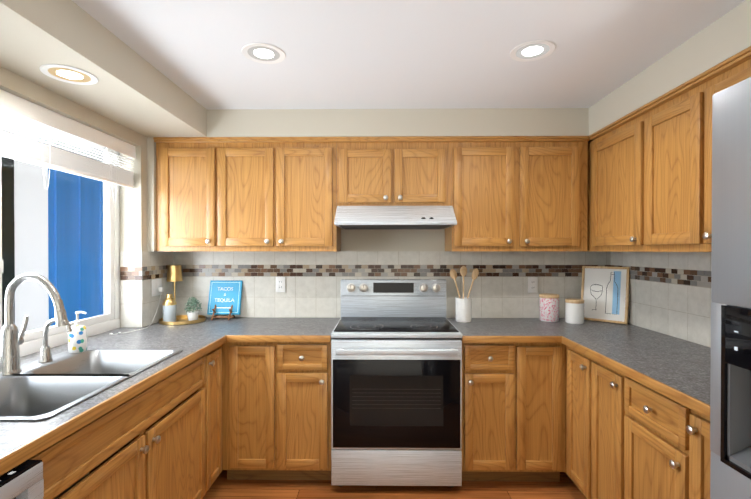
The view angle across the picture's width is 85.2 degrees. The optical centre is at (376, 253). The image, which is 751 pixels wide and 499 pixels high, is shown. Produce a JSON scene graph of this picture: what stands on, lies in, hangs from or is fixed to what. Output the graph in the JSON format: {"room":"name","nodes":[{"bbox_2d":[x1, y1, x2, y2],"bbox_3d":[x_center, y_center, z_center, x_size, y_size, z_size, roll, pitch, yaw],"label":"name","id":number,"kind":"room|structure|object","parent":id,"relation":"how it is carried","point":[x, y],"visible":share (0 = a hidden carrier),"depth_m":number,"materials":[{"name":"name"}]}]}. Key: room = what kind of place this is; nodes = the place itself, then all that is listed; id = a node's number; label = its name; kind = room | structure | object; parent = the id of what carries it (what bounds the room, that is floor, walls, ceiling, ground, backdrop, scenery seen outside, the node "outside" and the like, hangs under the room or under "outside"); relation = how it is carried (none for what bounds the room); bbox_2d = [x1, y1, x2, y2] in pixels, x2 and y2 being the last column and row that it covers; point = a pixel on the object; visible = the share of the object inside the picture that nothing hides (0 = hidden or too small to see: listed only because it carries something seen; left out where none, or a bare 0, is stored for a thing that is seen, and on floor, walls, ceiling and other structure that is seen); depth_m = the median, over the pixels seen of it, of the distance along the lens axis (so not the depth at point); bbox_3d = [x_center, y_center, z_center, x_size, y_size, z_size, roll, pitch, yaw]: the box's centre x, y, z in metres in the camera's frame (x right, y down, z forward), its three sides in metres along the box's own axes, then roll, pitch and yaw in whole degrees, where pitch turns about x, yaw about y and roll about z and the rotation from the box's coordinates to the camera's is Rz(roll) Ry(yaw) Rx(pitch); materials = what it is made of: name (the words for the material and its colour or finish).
{"room":"kitchen","nodes":[
{"label":"kitchen","id":0,"kind":"room"},
{"bbox_2d":[0,0,750,498],"bbox_3d":[0.079,0.235,0.722,3.840,2.340,4.840,0,0,1],"label":"wall","id":1,"kind":"structure","parent":0,"point":[136,100],"depth_m":2.67,"materials":[{"name":"beige paint"}]},
{"bbox_2d":[0,108,119,356],"bbox_3d":[-1.698,-0.082,1.800,0.088,1.206,1.674,0,0,1],"label":"window","id":2,"kind":"structure","parent":1,"relation":"in","point":[108,320],"depth_m":2.52,"materials":[{"name":"white plastic"}]},
{"bbox_2d":[0,89,135,201],"bbox_3d":[-1.579,-0.492,1.796,0.047,0.383,1.670,0,0,1],"label":"window blinds","id":3,"kind":"object","parent":2,"relation":"attached to","point":[20,148],"visible":1,"depth_m":2.02,"materials":[{"name":"white plastic"}]},
{"bbox_2d":[39,64,98,84],"bbox_3d":[-1.305,-0.758,1.738,0.202,0.004,0.202,0,0,1],"label":"recessed light","id":4,"kind":"object","parent":1,"relation":"in","point":[68,74],"visible":1,"depth_m":1.73,"materials":[{"name":"white plastic"}]},
{"bbox_2d":[152,278,161,295],"bbox_3d":[-1.503,0.233,2.795,0.006,0.114,0.118,0,0,1],"label":"switch plate","id":5,"kind":"object","parent":1,"relation":"attached to","point":[156,284],"visible":0.94,"depth_m":2.79,"materials":[{"name":"white plastic"}]},
{"bbox_2d":[153,137,228,250],"bbox_3d":[-1.234,-0.390,2.869,0.474,0.754,0.323,0,0,1],"label":"upper cabinet","id":6,"kind":"object","parent":1,"relation":"attached to","point":[192,189],"depth_m":2.72,"materials":[{"name":"brown wood"}]},
{"bbox_2d":[276,277,284,291],"bbox_3d":[-0.708,0.231,3.016,0.070,0.114,0.007,0,0,1],"label":"electrical outlet","id":7,"kind":"object","parent":1,"relation":"attached to","point":[280,284],"visible":1,"depth_m":3.01,"materials":[{"name":"white plastic"}]},
{"bbox_2d":[225,137,340,250],"bbox_3d":[-0.696,-0.390,2.863,0.862,0.754,0.323,0,0,1],"label":"upper cabinet","id":8,"kind":"object","parent":1,"relation":"attached to","point":[283,190],"depth_m":2.71,"materials":[{"name":"brown wood"}]},
{"bbox_2d":[334,206,456,228],"bbox_3d":[0.120,-0.243,2.766,0.758,0.140,0.496,0,0,1],"label":"range hood","id":9,"kind":"object","parent":1,"relation":"attached to","point":[395,217],"visible":1,"depth_m":2.59,"materials":[{"name":"silver metal"}]},
{"bbox_2d":[337,136,456,205],"bbox_3d":[0.118,-0.541,2.853,0.765,0.452,0.323,0,0,1],"label":"upper cabinet","id":10,"kind":"object","parent":1,"relation":"attached to","point":[381,170],"depth_m":2.70,"materials":[{"name":"brown wood"}]},
{"bbox_2d":[445,136,589,250],"bbox_3d":[0.950,-0.390,2.844,0.894,0.754,0.323,0,0,1],"label":"upper cabinet","id":11,"kind":"object","parent":1,"relation":"attached to","point":[513,193],"depth_m":2.69,"materials":[{"name":"brown wood"}]},
{"bbox_2d":[528,277,537,292],"bbox_3d":[1.147,0.231,2.995,0.070,0.114,0.007,0,0,1],"label":"electrical outlet","id":12,"kind":"object","parent":1,"relation":"attached to","point":[532,284],"visible":1,"depth_m":2.99,"materials":[{"name":"white plastic"}]},
{"bbox_2d":[587,113,630,251],"bbox_3d":[1.554,-0.387,2.353,0.323,0.754,0.585,0,0,1],"label":"upper cabinet","id":13,"kind":"object","parent":1,"relation":"attached to","point":[609,152],"depth_m":2.45,"materials":[{"name":"brown wood"}]},
{"bbox_2d":[631,84,682,251],"bbox_3d":[1.549,-0.384,1.938,0.323,0.754,0.535,0,0,1],"label":"upper cabinet","id":14,"kind":"object","parent":1,"relation":"attached to","point":[650,176],"depth_m":2.03,"materials":[{"name":"brown wood"}]},
{"bbox_2d":[683,46,750,251],"bbox_3d":[1.545,-0.382,1.545,0.323,0.754,0.520,0,0,1],"label":"upper cabinet","id":15,"kind":"object","parent":1,"relation":"attached to","point":[698,91],"depth_m":1.75,"materials":[{"name":"brown wood"}]},
{"bbox_2d":[202,470,585,498],"bbox_3d":[0.079,1.455,0.729,3.840,0.100,4.840,0,0,1],"label":"floor","id":16,"kind":"structure","parent":0,"point":[223,487],"depth_m":2.40,"materials":[{"name":"brown wood"}]},
{"bbox_2d":[0,460,43,498],"bbox_3d":[-1.194,0.970,0.782,0.634,0.870,0.596,0,0,1],"label":"dishwasher","id":17,"kind":"object","parent":16,"relation":"on","point":[24,480],"visible":0.9,"depth_m":1.02,"materials":[{"name":"grey metal"}]},
{"bbox_2d":[80,345,221,498],"bbox_3d":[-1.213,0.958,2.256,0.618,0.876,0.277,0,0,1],"label":"base cabinet","id":18,"kind":"object","parent":16,"relation":"on","point":[162,439],"depth_m":1.77,"materials":[{"name":"brown wood"}]},
{"bbox_2d":[0,317,255,475],"bbox_3d":[-1.273,0.505,1.748,0.777,0.040,2.579,0,0,1],"label":"countertop","id":19,"kind":"structure","parent":18,"relation":"on","point":[21,442],"depth_m":1.66,"materials":[{"name":"laminate"}]},
{"bbox_2d":[0,273,68,375],"bbox_3d":[-1.373,0.280,1.652,0.274,0.403,0.100,0,0,1],"label":"faucet","id":20,"kind":"object","parent":19,"relation":"on","point":[11,339],"visible":1,"depth_m":1.63,"materials":[{"name":"silver metal"}]},
{"bbox_2d":[38,318,71,362],"bbox_3d":[-1.425,0.383,1.815,0.143,0.194,0.052,0,0,1],"label":"faucet","id":21,"kind":"object","parent":19,"relation":"on","point":[45,353],"visible":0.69,"depth_m":1.81,"materials":[{"name":"silver metal"}]},
{"bbox_2d":[0,349,182,420],"bbox_3d":[-1.244,0.577,1.614,0.565,0.192,0.850,0,0,1],"label":"sink","id":22,"kind":"object","parent":19,"relation":"in","point":[36,390],"visible":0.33,"depth_m":1.60,"materials":[{"name":"silver metal"}]},
{"bbox_2d":[68,311,86,352],"bbox_3d":[-1.452,0.379,1.988,0.080,0.198,0.074,0,0,1],"label":"soap bottle","id":23,"kind":"object","parent":22,"relation":"on","point":[77,339],"visible":0.98,"depth_m":1.96,"materials":[{"name":"white plastic"}]},
{"bbox_2d":[110,287,163,334],"bbox_3d":[-1.516,0.358,2.612,0.096,0.241,0.446,0,0,1],"label":"cord","id":24,"kind":"object","parent":19,"relation":"on","point":[160,289],"visible":0.96,"depth_m":2.77,"materials":[{"name":"white plastic"}]},
{"bbox_2d":[159,315,205,324],"bbox_3d":[-1.355,0.466,2.860,0.300,0.024,0.300,0,0,1],"label":"tray","id":25,"kind":"object","parent":19,"relation":"on","point":[183,320],"visible":0.81,"depth_m":2.79,"materials":[{"name":"gold metal"}]},
{"bbox_2d":[162,294,176,321],"bbox_3d":[-1.420,0.375,2.804,0.089,0.193,0.089,0,0,1],"label":"bottle","id":26,"kind":"object","parent":25,"relation":"on","point":[169,303],"visible":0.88,"depth_m":2.77,"materials":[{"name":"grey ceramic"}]},
{"bbox_2d":[166,265,182,319],"bbox_3d":[-1.440,0.278,2.914,0.105,0.386,0.105,0,0,1],"label":"table lamp","id":27,"kind":"object","parent":25,"relation":"on","point":[174,273],"visible":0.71,"depth_m":2.88,"materials":[{"name":"gold metal"}]},
{"bbox_2d":[184,297,201,320],"bbox_3d":[-1.294,0.389,2.872,0.121,0.165,0.119,0,0,1],"label":"potted plant","id":28,"kind":"object","parent":25,"relation":"on","point":[192,315],"visible":0.94,"depth_m":2.86,"materials":[{"name":"green plant"}]},
{"bbox_2d":[207,280,242,319],"bbox_3d":[-1.110,0.341,2.967,0.235,0.278,0.142,0,0,1],"label":"cookbook","id":29,"kind":"object","parent":19,"relation":"on","point":[225,296],"visible":1,"depth_m":2.98,"materials":[{"name":"blue paper"}]},
{"bbox_2d":[228,318,339,341],"bbox_3d":[-0.567,0.499,2.700,0.606,0.040,0.659,0,0,1],"label":"countertop","id":30,"kind":"structure","parent":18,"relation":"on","point":[262,329],"depth_m":2.54,"materials":[{"name":"laminate"}]},
{"bbox_2d":[222,342,331,479],"bbox_3d":[-0.592,0.956,2.709,0.651,0.875,0.646,0,0,1],"label":"base cabinet","id":31,"kind":"object","parent":16,"relation":"on","point":[276,410],"visible":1,"depth_m":2.42,"materials":[{"name":"brown wood"}]},
{"bbox_2d":[331,279,461,486],"bbox_3d":[0.119,0.793,2.645,0.760,1.200,0.700,0,0,1],"label":"stove","id":32,"kind":"object","parent":16,"relation":"on","point":[396,382],"visible":1,"depth_m":2.36,"materials":[{"name":"silver metal"}]},
{"bbox_2d":[461,343,565,481],"bbox_3d":[0.813,0.956,2.693,0.615,0.875,0.646,0,0,1],"label":"base cabinet","id":33,"kind":"object","parent":16,"relation":"on","point":[513,411],"visible":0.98,"depth_m":2.41,"materials":[{"name":"brown wood"}]},
{"bbox_2d":[564,346,579,490],"bbox_3d":[1.405,0.959,2.192,0.618,0.876,0.327,0,0,1],"label":"base cabinet","id":34,"kind":"object","parent":16,"relation":"on","point":[572,393],"depth_m":2.30,"materials":[{"name":"brown wood"}]},
{"bbox_2d":[580,353,607,498],"bbox_3d":[1.402,0.960,1.952,0.618,0.876,0.411,0,0,1],"label":"base cabinet","id":35,"kind":"object","parent":16,"relation":"on","point":[593,374],"depth_m":2.06,"materials":[{"name":"brown wood"}]},
{"bbox_2d":[608,367,710,498],"bbox_3d":[1.396,0.964,1.427,0.618,0.876,0.892,0,0,1],"label":"base cabinet","id":36,"kind":"object","parent":16,"relation":"on","point":[626,437],"depth_m":1.62,"materials":[{"name":"brown wood"}]},
{"bbox_2d":[447,318,710,418],"bbox_3d":[1.104,0.503,1.996,1.217,0.040,2.029,0,0,1],"label":"countertop","id":37,"kind":"structure","parent":36,"relation":"on","point":[678,370],"depth_m":2.11,"materials":[{"name":"laminate"}]},
{"bbox_2d":[450,266,478,322],"bbox_3d":[0.619,0.283,2.866,0.204,0.389,0.112,0,0,1],"label":"utensil crock","id":38,"kind":"object","parent":37,"relation":"on","point":[463,306],"visible":1,"depth_m":2.85,"materials":[{"name":"white ceramic"}]},
{"bbox_2d":[539,293,558,321],"bbox_3d":[1.226,0.384,2.899,0.134,0.186,0.134,0,0,1],"label":"canister","id":39,"kind":"object","parent":37,"relation":"on","point":[548,307],"visible":1,"depth_m":2.85,"materials":[{"name":"pink ceramic"}]},
{"bbox_2d":[565,298,583,323],"bbox_3d":[1.365,0.398,2.813,0.120,0.160,0.120,0,0,1],"label":"canister","id":40,"kind":"object","parent":37,"relation":"on","point":[574,311],"visible":1,"depth_m":2.76,"materials":[{"name":"white ceramic"}]},
{"bbox_2d":[581,266,629,323],"bbox_3d":[1.591,0.284,2.853,0.075,0.384,0.300,0,0,-44],"label":"framed art","id":41,"kind":"object","parent":37,"relation":"on","point":[605,293],"visible":0.98,"depth_m":2.84,"materials":[{"name":"white paper"}]},
{"bbox_2d":[710,77,750,498],"bbox_3d":[1.198,0.516,0.520,0.947,1.782,0.910,0,0,1],"label":"fridge","id":42,"kind":"object","parent":16,"relation":"on","point":[730,422],"visible":1,"depth_m":0.92,"materials":[{"name":"silver metal"}]},
{"bbox_2d":[72,0,744,109],"bbox_3d":[0.079,-0.985,0.714,3.840,0.100,4.840,0,0,1],"label":"ceiling","id":43,"kind":"structure","parent":0,"point":[397,54],"depth_m":1.86,"materials":[{"name":"white paint"}]},
{"bbox_2d":[241,43,285,63],"bbox_3d":[-0.530,-0.939,1.924,0.202,0.004,0.202,0,0,1],"label":"recessed light","id":44,"kind":"object","parent":43,"relation":"in","point":[263,53],"visible":1,"depth_m":1.92,"materials":[{"name":"white plastic"}]},
{"bbox_2d":[510,40,555,61],"bbox_3d":[0.726,-0.939,1.900,0.202,0.004,0.202,0,0,1],"label":"recessed light","id":45,"kind":"object","parent":43,"relation":"in","point":[532,50],"visible":1,"depth_m":1.89,"materials":[{"name":"white plastic"}]},
{"label":"outside","id":46,"kind":"structure","parent":0,"visible":0},
{"bbox_2d":[1,115,102,326],"bbox_3d":[-3.573,-0.394,0.560,3.300,4.800,13.000,0,0,1],"label":"hedge","id":47,"kind":"object","parent":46,"point":[8,242],"depth_m":3.20,"materials":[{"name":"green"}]},
{"bbox_2d":[14,160,103,332],"bbox_3d":[-3.153,-0.422,5.165,0.135,4.800,3.780,0,0,1],"label":"siding","id":48,"kind":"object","parent":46,"point":[33,213],"depth_m":3.99,"materials":[{"name":"blue"}]}
]}

